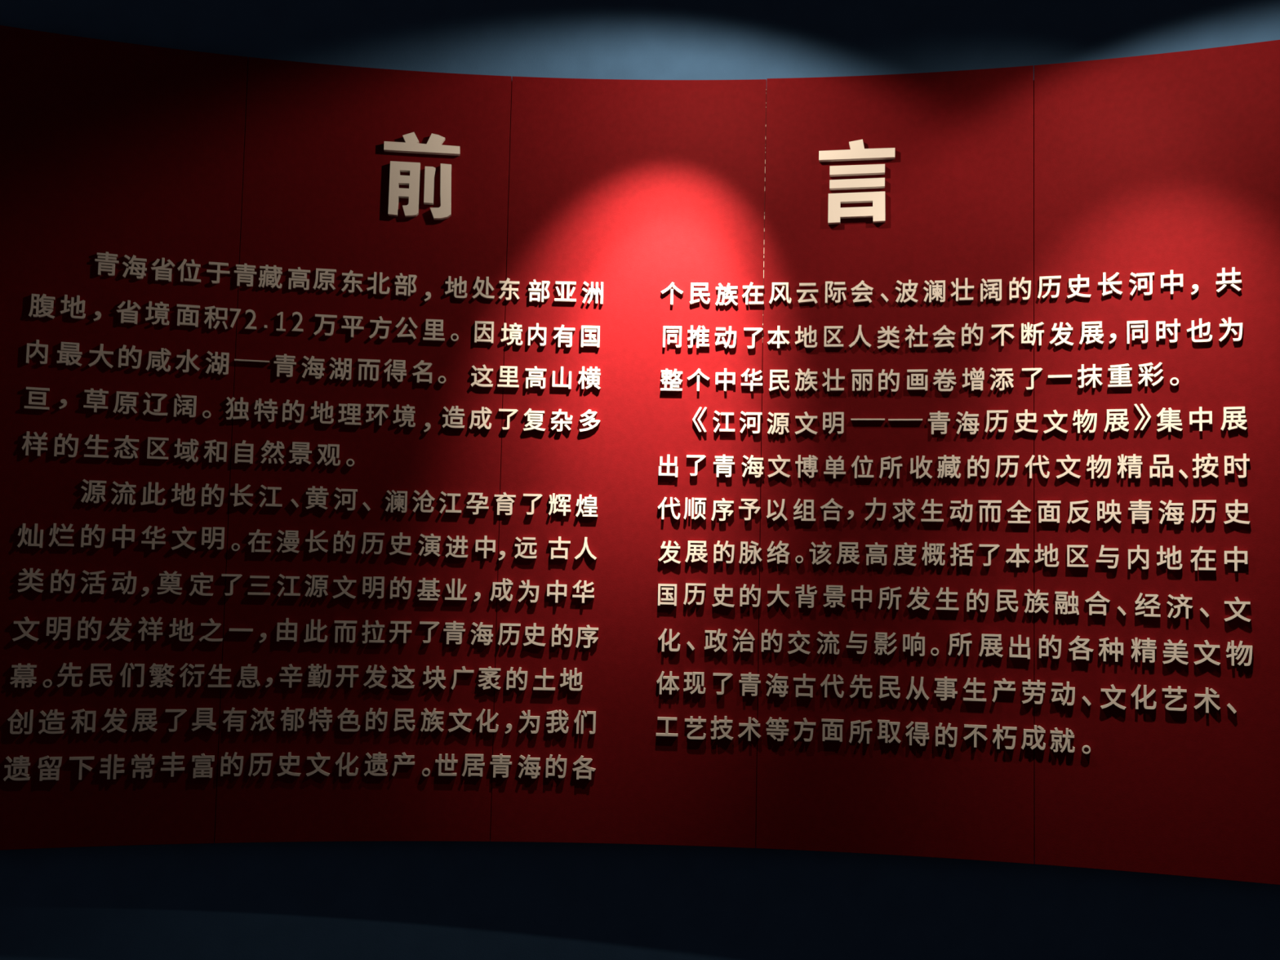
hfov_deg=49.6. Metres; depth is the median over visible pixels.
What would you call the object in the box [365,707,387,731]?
raised character
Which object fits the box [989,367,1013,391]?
raised character
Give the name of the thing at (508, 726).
raised comma
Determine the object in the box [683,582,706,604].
raised character
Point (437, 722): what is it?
raised character
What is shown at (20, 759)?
raised character
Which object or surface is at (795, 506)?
raised character
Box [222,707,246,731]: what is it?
raised character
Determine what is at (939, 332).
raised character
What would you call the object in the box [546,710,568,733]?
raised character
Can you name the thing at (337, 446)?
raised character
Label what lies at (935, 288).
raised character
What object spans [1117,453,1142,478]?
raised character
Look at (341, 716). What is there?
raised character
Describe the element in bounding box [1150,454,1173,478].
raised character
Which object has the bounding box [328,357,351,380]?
raised character
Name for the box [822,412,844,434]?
raised character
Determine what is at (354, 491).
raised character
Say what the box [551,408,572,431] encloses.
raised character
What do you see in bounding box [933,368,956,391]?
raised character
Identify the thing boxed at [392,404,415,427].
raised character
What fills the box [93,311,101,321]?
raised comma
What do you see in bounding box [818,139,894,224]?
heading character
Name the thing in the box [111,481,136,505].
raised character
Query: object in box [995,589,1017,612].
raised character
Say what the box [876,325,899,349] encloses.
raised character
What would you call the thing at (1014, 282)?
raised character
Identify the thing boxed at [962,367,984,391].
raised character
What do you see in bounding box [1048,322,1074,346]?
raised character
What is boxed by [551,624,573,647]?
raised character
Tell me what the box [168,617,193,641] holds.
raised character
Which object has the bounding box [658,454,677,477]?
raised character
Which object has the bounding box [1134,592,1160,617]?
raised character
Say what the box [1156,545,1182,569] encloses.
raised character
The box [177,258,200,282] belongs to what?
raised character
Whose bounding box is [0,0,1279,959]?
wall
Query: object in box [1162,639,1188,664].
raised character
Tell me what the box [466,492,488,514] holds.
raised character
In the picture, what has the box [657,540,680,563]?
raised character
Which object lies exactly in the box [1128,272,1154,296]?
raised character
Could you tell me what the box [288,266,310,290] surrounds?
raised character
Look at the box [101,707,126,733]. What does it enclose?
raised character
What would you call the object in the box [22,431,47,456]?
raised character
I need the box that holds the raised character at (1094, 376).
[1077,364,1102,388]
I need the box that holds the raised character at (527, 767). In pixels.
[518,755,540,778]
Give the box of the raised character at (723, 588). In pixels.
[712,584,733,607]
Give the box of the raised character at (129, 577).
[111,570,136,594]
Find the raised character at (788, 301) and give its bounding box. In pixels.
[768,282,791,304]
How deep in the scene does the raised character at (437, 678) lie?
3.62 m
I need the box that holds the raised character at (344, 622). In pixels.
[334,620,356,642]
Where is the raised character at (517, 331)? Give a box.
[501,323,522,346]
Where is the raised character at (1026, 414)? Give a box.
[1014,408,1038,433]
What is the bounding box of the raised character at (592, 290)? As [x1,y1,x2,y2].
[582,281,603,304]
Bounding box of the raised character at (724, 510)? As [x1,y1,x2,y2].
[711,497,733,520]
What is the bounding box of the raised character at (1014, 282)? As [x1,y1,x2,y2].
[1009,276,1031,300]
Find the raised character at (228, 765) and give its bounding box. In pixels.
[220,752,243,776]
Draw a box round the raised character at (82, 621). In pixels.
[77,616,102,640]
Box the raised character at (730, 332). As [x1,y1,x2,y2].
[715,325,736,348]
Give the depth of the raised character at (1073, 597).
3.48 m
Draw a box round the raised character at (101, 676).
[88,663,112,686]
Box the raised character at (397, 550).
[389,532,411,555]
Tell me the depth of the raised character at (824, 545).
3.62 m
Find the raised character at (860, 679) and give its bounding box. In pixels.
[849,674,872,697]
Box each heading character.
[383,132,460,219]
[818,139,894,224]
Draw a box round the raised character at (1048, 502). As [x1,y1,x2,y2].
[1037,500,1060,523]
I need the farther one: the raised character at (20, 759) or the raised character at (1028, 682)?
the raised character at (1028, 682)
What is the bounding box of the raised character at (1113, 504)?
[1097,499,1121,524]
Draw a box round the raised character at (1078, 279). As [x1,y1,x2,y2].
[1066,274,1091,298]
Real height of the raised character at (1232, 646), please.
0.060 m
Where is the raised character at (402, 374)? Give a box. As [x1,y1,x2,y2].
[383,359,406,382]
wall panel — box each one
[0,25,248,849]
[214,57,511,843]
[490,75,766,848]
[755,65,1034,864]
[1034,40,1279,884]
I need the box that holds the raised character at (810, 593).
[795,584,817,608]
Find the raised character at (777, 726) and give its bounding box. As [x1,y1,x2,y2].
[766,716,788,741]
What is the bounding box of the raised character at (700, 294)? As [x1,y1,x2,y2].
[689,282,710,304]
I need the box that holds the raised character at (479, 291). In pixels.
[471,276,494,298]
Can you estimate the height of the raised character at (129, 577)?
0.059 m
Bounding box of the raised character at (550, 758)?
[546,754,566,777]
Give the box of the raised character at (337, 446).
[316,444,340,466]
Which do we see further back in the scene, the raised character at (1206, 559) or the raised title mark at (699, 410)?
the raised title mark at (699, 410)
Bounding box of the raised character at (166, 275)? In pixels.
[151,257,174,282]
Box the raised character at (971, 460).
[967,455,989,478]
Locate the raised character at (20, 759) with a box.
[3,755,30,781]
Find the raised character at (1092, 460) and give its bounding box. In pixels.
[1086,454,1111,479]
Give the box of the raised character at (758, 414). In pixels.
[739,411,762,433]
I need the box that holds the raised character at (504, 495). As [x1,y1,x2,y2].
[494,492,515,515]
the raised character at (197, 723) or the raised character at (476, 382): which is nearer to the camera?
the raised character at (197, 723)
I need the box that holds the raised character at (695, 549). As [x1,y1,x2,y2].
[684,540,707,562]
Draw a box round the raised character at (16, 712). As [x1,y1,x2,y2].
[7,709,33,733]
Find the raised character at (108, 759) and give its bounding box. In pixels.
[99,754,124,779]
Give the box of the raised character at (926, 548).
[921,542,945,565]
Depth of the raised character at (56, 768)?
3.41 m
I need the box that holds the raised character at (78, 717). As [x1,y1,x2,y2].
[71,708,96,733]
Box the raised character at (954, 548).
[950,542,973,566]
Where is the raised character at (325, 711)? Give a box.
[308,706,332,731]
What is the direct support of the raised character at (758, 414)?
attached to the wall panel at (636, 188)
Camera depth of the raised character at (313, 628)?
3.59 m
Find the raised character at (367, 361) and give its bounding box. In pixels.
[358,359,380,381]
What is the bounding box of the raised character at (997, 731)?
[992,724,1017,749]
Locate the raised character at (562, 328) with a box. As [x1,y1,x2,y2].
[553,324,574,347]
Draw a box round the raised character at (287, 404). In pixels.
[282,400,304,422]
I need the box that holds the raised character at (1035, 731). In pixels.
[1021,724,1045,750]
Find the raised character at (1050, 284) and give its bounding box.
[1037,275,1061,299]
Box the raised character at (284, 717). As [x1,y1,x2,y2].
[280,706,304,731]
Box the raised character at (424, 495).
[412,489,435,512]
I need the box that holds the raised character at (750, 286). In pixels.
[742,282,764,305]
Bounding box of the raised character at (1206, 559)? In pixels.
[1190,546,1215,570]
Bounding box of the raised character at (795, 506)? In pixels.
[793,497,815,520]
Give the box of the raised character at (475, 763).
[462,754,484,776]
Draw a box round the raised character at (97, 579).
[80,570,106,594]
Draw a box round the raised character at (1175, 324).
[1156,318,1180,342]
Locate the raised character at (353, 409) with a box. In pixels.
[337,403,360,425]
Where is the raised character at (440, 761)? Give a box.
[435,753,457,775]
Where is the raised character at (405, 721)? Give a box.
[393,708,414,731]
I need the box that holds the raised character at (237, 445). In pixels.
[234,440,253,463]
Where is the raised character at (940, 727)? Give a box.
[935,722,957,746]
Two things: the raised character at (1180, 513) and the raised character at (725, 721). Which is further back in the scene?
the raised character at (725, 721)
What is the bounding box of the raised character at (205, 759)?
[191,753,214,777]
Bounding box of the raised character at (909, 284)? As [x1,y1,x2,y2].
[894,280,918,303]
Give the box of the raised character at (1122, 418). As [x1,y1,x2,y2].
[1103,408,1128,431]
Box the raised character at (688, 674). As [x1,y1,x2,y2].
[683,671,705,693]
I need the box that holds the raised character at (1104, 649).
[1098,637,1123,662]
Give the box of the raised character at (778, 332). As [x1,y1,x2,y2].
[767,325,790,348]
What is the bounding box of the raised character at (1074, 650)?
[1068,635,1093,660]
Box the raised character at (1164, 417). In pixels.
[1156,407,1182,431]
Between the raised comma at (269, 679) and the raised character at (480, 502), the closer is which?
the raised comma at (269, 679)
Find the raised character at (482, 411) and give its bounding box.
[469,406,491,429]
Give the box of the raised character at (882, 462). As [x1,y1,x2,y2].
[879,456,902,479]
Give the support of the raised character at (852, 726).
attached to the wall panel at (958, 189)
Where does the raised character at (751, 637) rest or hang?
attached to the wall panel at (636, 188)
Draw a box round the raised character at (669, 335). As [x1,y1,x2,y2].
[662,325,681,347]
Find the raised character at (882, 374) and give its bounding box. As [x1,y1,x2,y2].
[878,368,899,391]
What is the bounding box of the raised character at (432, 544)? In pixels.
[418,533,440,556]
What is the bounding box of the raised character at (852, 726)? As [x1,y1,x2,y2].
[848,720,872,743]
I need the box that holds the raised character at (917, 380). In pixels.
[906,368,927,391]
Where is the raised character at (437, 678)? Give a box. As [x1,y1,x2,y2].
[422,666,445,688]
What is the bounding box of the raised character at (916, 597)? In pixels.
[906,586,929,610]
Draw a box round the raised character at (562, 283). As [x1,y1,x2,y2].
[554,281,576,302]
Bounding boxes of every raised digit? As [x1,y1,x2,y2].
[230,308,240,328]
[244,309,256,329]
[275,311,285,331]
[291,311,302,332]
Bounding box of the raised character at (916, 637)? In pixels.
[902,632,924,656]
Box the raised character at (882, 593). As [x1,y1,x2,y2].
[878,586,901,609]
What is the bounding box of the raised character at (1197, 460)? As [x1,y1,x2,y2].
[1192,453,1217,478]
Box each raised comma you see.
[59,399,66,408]
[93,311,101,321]
[141,586,149,596]
[258,632,266,643]
[265,677,272,687]
[423,422,431,432]
[424,291,431,302]
[473,591,480,601]
[498,551,505,559]
[505,723,511,733]
[847,510,853,519]
[1109,333,1116,343]
[1191,284,1198,295]
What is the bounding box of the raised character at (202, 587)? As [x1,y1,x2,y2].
[189,572,213,595]
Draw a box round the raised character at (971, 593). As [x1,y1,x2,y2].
[966,588,988,612]
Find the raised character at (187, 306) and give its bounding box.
[177,303,199,327]
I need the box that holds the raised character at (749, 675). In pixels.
[738,672,760,696]
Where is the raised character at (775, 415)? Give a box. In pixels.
[766,412,789,435]
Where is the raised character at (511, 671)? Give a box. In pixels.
[506,666,527,689]
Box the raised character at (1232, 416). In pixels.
[1220,406,1247,431]
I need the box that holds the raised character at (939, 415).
[928,410,950,434]
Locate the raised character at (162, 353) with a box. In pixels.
[146,347,170,372]
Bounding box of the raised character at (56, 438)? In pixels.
[53,433,78,457]
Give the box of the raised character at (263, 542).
[248,528,271,552]
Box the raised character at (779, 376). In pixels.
[768,369,789,391]
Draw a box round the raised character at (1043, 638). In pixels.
[1039,634,1061,658]
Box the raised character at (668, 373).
[660,368,682,391]
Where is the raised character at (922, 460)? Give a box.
[909,455,932,479]
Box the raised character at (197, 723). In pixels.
[191,707,216,731]
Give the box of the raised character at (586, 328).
[581,325,599,347]
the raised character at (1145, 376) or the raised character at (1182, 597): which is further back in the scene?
the raised character at (1145, 376)
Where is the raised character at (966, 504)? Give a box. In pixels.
[950,499,972,522]
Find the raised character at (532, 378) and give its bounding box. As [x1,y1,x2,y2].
[525,366,546,389]
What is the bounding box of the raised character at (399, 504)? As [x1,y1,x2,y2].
[385,489,407,512]
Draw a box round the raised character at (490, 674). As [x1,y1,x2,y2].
[478,666,500,689]
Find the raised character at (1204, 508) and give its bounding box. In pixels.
[1191,499,1216,523]
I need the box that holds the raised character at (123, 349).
[118,344,142,368]
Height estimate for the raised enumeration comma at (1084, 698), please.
0.024 m
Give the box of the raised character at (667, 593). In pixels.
[657,583,676,605]
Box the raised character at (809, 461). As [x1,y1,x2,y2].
[795,454,817,478]
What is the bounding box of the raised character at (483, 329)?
[474,320,493,343]
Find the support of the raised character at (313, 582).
attached to the wall panel at (317, 167)
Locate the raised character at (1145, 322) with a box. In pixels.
[1127,320,1147,344]
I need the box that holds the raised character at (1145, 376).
[1137,362,1164,386]
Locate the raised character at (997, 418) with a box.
[984,409,1008,432]
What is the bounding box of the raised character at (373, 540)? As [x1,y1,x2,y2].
[360,532,384,554]
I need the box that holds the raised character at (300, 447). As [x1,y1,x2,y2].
[288,441,311,464]
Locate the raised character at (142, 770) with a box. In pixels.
[131,754,154,778]
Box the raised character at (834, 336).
[823,325,843,346]
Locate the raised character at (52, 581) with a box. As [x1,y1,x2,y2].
[50,568,75,593]
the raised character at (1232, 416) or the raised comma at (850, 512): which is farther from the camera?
the raised comma at (850, 512)
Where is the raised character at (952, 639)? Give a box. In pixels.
[948,632,972,656]
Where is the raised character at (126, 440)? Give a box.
[114,435,138,458]
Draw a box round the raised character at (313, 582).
[305,573,328,597]
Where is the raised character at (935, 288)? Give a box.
[923,280,945,302]
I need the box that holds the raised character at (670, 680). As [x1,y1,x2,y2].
[656,671,679,694]
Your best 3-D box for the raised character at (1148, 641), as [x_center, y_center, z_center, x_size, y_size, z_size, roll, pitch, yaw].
[1.245,0.420,3.419,0.059,0.060,0.012,0,-5,19]
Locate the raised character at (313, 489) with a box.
[305,485,328,509]
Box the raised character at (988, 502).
[978,500,1001,522]
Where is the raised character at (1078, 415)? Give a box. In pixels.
[1072,408,1097,433]
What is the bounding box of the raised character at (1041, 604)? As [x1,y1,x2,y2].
[1024,589,1048,613]
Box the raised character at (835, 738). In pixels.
[821,719,843,742]
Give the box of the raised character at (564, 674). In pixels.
[560,667,582,690]
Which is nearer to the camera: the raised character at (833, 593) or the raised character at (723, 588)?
the raised character at (833, 593)
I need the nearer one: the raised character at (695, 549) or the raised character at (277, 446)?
the raised character at (277, 446)
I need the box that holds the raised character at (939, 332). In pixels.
[932,324,955,348]
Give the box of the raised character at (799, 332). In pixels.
[795,325,817,347]
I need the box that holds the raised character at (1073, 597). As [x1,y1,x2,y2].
[1054,591,1079,614]
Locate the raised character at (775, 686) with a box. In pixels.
[765,673,788,697]
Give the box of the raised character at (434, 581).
[417,577,439,599]
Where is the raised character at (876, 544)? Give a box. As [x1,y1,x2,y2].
[865,542,887,565]
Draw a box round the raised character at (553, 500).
[548,493,570,515]
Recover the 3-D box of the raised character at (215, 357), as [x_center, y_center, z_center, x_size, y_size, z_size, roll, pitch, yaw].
[-1.097,-0.303,3.589,0.057,0.060,0.012,2,-4,-14]
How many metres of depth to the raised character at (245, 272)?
3.62 m
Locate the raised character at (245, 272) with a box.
[234,263,256,287]
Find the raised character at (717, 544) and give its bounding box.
[713,540,734,563]
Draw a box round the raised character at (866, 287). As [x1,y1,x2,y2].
[850,280,873,303]
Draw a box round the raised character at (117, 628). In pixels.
[106,617,131,641]
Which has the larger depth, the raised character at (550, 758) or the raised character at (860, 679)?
the raised character at (550, 758)
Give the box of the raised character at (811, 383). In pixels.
[795,368,817,391]
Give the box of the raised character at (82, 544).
[80,524,105,547]
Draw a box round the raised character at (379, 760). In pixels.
[364,751,387,776]
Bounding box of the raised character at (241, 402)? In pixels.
[225,396,248,420]
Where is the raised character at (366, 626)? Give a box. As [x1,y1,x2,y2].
[361,620,384,643]
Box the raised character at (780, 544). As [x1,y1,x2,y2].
[767,540,789,564]
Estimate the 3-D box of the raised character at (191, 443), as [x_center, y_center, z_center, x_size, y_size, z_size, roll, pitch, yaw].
[-1.165,-0.076,3.555,0.059,0.060,0.012,2,-4,-15]
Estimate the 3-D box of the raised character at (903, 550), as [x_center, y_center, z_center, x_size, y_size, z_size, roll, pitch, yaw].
[0.688,0.193,3.591,0.059,0.061,0.012,0,-4,11]
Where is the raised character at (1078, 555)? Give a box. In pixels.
[1066,544,1088,567]
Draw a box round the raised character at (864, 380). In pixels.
[851,368,873,391]
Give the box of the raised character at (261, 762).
[248,753,272,776]
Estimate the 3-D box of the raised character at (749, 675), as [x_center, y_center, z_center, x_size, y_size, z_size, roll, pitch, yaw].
[0.288,0.535,3.624,0.056,0.060,0.012,1,-4,6]
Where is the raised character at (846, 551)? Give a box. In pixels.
[836,542,859,564]
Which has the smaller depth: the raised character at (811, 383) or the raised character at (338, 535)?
the raised character at (338, 535)
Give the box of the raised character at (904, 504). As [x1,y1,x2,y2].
[892,498,915,521]
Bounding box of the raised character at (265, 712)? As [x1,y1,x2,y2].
[250,707,274,731]
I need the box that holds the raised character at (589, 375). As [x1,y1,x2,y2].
[577,366,600,389]
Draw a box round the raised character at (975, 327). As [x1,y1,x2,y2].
[961,323,982,346]
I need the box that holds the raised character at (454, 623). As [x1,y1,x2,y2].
[443,621,465,644]
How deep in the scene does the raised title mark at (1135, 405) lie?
3.46 m
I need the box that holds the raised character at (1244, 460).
[1224,453,1249,478]
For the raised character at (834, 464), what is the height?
0.060 m
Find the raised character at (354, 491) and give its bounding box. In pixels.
[333,487,357,510]
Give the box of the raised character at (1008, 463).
[995,455,1018,477]
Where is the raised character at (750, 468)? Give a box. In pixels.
[741,454,764,477]
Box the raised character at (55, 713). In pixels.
[38,709,64,733]
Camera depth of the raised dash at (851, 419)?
3.63 m
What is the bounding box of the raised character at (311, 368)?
[302,355,324,379]
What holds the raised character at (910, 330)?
attached to the wall panel at (958, 189)
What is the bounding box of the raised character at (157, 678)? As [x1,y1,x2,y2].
[149,663,173,687]
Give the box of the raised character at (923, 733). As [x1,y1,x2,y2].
[905,721,928,746]
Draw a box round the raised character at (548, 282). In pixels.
[528,279,550,302]
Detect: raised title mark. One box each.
[692,406,706,432]
[1133,403,1151,431]
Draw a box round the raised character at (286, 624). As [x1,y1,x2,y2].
[276,617,297,641]
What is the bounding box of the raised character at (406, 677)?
[391,665,414,688]
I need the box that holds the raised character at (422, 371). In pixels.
[412,360,432,383]
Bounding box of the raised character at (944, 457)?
[937,454,960,478]
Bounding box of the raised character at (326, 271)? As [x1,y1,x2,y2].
[312,268,336,290]
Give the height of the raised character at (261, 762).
0.057 m
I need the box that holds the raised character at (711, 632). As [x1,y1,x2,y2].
[704,628,727,652]
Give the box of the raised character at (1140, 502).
[1128,499,1152,524]
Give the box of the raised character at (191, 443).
[173,438,198,462]
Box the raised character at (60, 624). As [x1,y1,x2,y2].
[46,617,71,640]
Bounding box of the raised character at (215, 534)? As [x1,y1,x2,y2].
[201,527,224,549]
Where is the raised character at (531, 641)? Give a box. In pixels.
[523,622,545,646]
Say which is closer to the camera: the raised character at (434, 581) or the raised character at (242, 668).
the raised character at (242, 668)
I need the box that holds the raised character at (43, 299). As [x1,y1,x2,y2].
[28,293,54,319]
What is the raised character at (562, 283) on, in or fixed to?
attached to the wall panel at (636, 188)
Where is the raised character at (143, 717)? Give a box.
[132,708,156,731]
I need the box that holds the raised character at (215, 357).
[205,351,229,374]
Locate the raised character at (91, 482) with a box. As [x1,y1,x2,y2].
[80,479,106,503]
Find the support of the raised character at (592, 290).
attached to the wall panel at (636, 188)
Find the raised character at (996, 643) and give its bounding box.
[978,633,1003,657]
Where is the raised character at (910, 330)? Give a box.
[904,324,928,348]
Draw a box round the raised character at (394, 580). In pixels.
[390,576,411,599]
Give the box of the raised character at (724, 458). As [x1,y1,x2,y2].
[713,454,734,477]
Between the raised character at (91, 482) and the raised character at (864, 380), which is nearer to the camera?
the raised character at (91, 482)
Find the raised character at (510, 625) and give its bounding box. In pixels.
[497,623,520,644]
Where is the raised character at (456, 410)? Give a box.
[442,405,464,428]
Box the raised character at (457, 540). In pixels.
[445,535,467,557]
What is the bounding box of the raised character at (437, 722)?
[420,708,444,732]
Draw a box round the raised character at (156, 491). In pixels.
[140,481,165,505]
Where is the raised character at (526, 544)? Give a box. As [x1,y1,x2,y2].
[514,537,537,558]
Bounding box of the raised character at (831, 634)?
[816,631,839,654]
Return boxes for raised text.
[12,262,1250,779]
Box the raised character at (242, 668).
[236,663,260,687]
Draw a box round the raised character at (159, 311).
[145,301,168,325]
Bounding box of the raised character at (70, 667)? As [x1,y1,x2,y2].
[57,662,82,687]
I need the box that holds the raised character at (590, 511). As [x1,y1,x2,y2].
[575,494,597,516]
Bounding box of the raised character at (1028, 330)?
[1021,321,1044,346]
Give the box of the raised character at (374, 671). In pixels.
[363,664,386,688]
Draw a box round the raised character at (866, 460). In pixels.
[851,455,873,478]
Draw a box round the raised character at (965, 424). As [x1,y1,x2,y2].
[955,411,978,434]
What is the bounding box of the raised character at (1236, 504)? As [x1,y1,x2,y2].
[1223,499,1249,524]
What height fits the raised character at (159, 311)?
0.061 m
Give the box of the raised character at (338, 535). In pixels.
[333,530,355,553]
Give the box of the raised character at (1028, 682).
[1022,679,1045,703]
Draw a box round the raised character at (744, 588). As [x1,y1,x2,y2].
[739,583,760,606]
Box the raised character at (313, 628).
[303,619,327,642]
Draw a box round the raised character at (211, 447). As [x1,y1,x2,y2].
[203,439,226,462]
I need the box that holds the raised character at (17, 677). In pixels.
[9,663,36,688]
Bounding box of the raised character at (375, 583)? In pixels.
[362,576,384,598]
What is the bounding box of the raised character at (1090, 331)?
[1079,321,1103,345]
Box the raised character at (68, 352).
[57,342,82,366]
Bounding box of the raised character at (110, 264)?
[94,251,119,276]
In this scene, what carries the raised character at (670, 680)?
attached to the wall panel at (636, 188)
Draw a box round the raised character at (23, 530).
[17,523,43,547]
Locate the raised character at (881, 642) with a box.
[874,632,896,654]
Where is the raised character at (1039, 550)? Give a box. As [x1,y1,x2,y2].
[1035,543,1058,566]
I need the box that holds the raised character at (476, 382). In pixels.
[471,364,493,386]
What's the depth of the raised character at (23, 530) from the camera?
3.43 m
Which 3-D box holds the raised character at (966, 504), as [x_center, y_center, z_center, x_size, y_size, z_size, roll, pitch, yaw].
[0.829,0.080,3.569,0.057,0.059,0.012,0,-4,13]
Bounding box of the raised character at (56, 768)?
[37,755,62,781]
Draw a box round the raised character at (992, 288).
[980,278,1001,302]
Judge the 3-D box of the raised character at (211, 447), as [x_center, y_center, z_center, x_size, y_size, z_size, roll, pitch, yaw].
[-1.097,-0.074,3.573,0.056,0.060,0.012,2,-4,-14]
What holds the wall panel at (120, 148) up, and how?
attached to the wall
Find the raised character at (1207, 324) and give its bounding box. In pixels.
[1186,318,1212,342]
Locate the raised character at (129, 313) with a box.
[116,300,141,324]
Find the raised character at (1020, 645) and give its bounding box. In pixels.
[1009,635,1030,658]
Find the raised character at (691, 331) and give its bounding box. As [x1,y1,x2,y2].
[687,325,709,348]
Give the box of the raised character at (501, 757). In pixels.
[489,753,511,777]
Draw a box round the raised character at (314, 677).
[307,663,331,688]
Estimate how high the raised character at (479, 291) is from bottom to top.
0.060 m
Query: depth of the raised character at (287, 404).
3.62 m
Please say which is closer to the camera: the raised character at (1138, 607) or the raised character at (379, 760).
the raised character at (1138, 607)
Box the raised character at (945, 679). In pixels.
[933,676,957,700]
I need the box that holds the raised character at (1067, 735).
[1049,727,1075,752]
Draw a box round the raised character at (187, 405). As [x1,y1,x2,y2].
[173,393,196,417]
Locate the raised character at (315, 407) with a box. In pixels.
[310,400,333,423]
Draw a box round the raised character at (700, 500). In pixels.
[683,497,706,519]
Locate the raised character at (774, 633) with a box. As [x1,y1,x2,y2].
[761,629,782,652]
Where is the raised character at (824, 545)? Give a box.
[808,542,831,564]
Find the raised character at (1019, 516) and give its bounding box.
[1006,500,1031,523]
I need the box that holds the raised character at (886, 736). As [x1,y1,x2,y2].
[877,720,901,743]
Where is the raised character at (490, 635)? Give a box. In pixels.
[471,622,493,644]
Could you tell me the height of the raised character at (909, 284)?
0.060 m
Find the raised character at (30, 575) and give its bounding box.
[17,568,43,592]
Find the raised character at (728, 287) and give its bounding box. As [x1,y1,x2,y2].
[715,283,737,306]
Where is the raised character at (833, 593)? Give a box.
[822,585,845,607]
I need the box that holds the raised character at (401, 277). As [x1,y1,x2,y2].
[395,273,417,296]
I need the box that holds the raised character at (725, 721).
[711,715,733,739]
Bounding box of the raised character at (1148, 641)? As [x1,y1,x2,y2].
[1131,637,1156,662]
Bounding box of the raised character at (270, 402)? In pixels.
[253,398,277,422]
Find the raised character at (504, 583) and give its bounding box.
[489,577,512,600]
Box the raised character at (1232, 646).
[1226,640,1252,666]
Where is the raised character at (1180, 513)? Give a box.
[1158,499,1183,524]
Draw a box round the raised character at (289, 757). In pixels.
[276,751,301,776]
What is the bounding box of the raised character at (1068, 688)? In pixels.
[1051,681,1075,705]
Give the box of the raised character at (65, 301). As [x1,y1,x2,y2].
[60,294,85,319]
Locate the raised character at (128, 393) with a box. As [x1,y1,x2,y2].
[113,391,138,414]
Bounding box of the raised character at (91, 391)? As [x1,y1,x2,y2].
[83,388,108,413]
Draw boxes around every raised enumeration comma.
[291,498,298,507]
[363,502,370,511]
[687,641,694,650]
[880,293,888,302]
[1082,696,1090,705]
[1117,606,1125,615]
[1178,469,1187,479]
[1200,607,1208,617]
[1226,703,1236,713]
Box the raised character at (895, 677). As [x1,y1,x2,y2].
[879,675,900,698]
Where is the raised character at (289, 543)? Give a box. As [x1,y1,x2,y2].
[276,529,299,552]
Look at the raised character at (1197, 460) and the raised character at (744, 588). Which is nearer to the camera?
the raised character at (1197, 460)
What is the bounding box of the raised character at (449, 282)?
[444,275,467,298]
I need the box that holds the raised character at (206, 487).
[201,483,224,506]
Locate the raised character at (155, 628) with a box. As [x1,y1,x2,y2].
[137,617,162,640]
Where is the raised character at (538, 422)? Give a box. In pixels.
[523,408,545,431]
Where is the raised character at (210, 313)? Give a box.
[204,306,227,329]
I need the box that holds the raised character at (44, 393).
[24,386,49,409]
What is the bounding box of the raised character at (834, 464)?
[823,455,845,478]
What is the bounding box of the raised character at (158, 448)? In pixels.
[146,436,168,459]
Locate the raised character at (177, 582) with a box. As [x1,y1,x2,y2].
[157,570,182,595]
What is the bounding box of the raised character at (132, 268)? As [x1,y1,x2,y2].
[122,254,146,279]
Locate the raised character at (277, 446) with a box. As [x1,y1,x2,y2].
[260,440,284,464]
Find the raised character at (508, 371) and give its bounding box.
[497,365,519,387]
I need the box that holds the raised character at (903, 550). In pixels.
[893,542,915,565]
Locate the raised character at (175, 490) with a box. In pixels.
[171,483,195,506]
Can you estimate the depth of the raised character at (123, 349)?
3.53 m
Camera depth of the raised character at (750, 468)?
3.66 m
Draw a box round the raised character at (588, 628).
[575,624,598,648]
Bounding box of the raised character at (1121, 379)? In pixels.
[1107,363,1132,387]
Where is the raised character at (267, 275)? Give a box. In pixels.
[257,264,282,288]
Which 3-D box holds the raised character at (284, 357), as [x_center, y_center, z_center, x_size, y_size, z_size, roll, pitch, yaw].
[-0.930,-0.300,3.626,0.056,0.060,0.012,2,-4,-11]
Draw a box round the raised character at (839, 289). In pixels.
[825,281,846,303]
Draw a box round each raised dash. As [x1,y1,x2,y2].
[234,359,269,362]
[850,418,884,420]
[888,418,922,421]
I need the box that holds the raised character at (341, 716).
[337,707,359,731]
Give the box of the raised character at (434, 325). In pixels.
[422,319,444,341]
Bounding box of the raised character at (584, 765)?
[572,755,595,779]
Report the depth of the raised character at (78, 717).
3.44 m
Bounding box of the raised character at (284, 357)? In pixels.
[274,354,296,377]
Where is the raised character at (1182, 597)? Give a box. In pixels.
[1166,594,1192,618]
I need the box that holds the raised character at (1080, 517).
[1066,499,1090,523]
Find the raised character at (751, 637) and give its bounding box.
[732,628,755,652]
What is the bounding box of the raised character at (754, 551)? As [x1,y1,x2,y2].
[738,541,761,564]

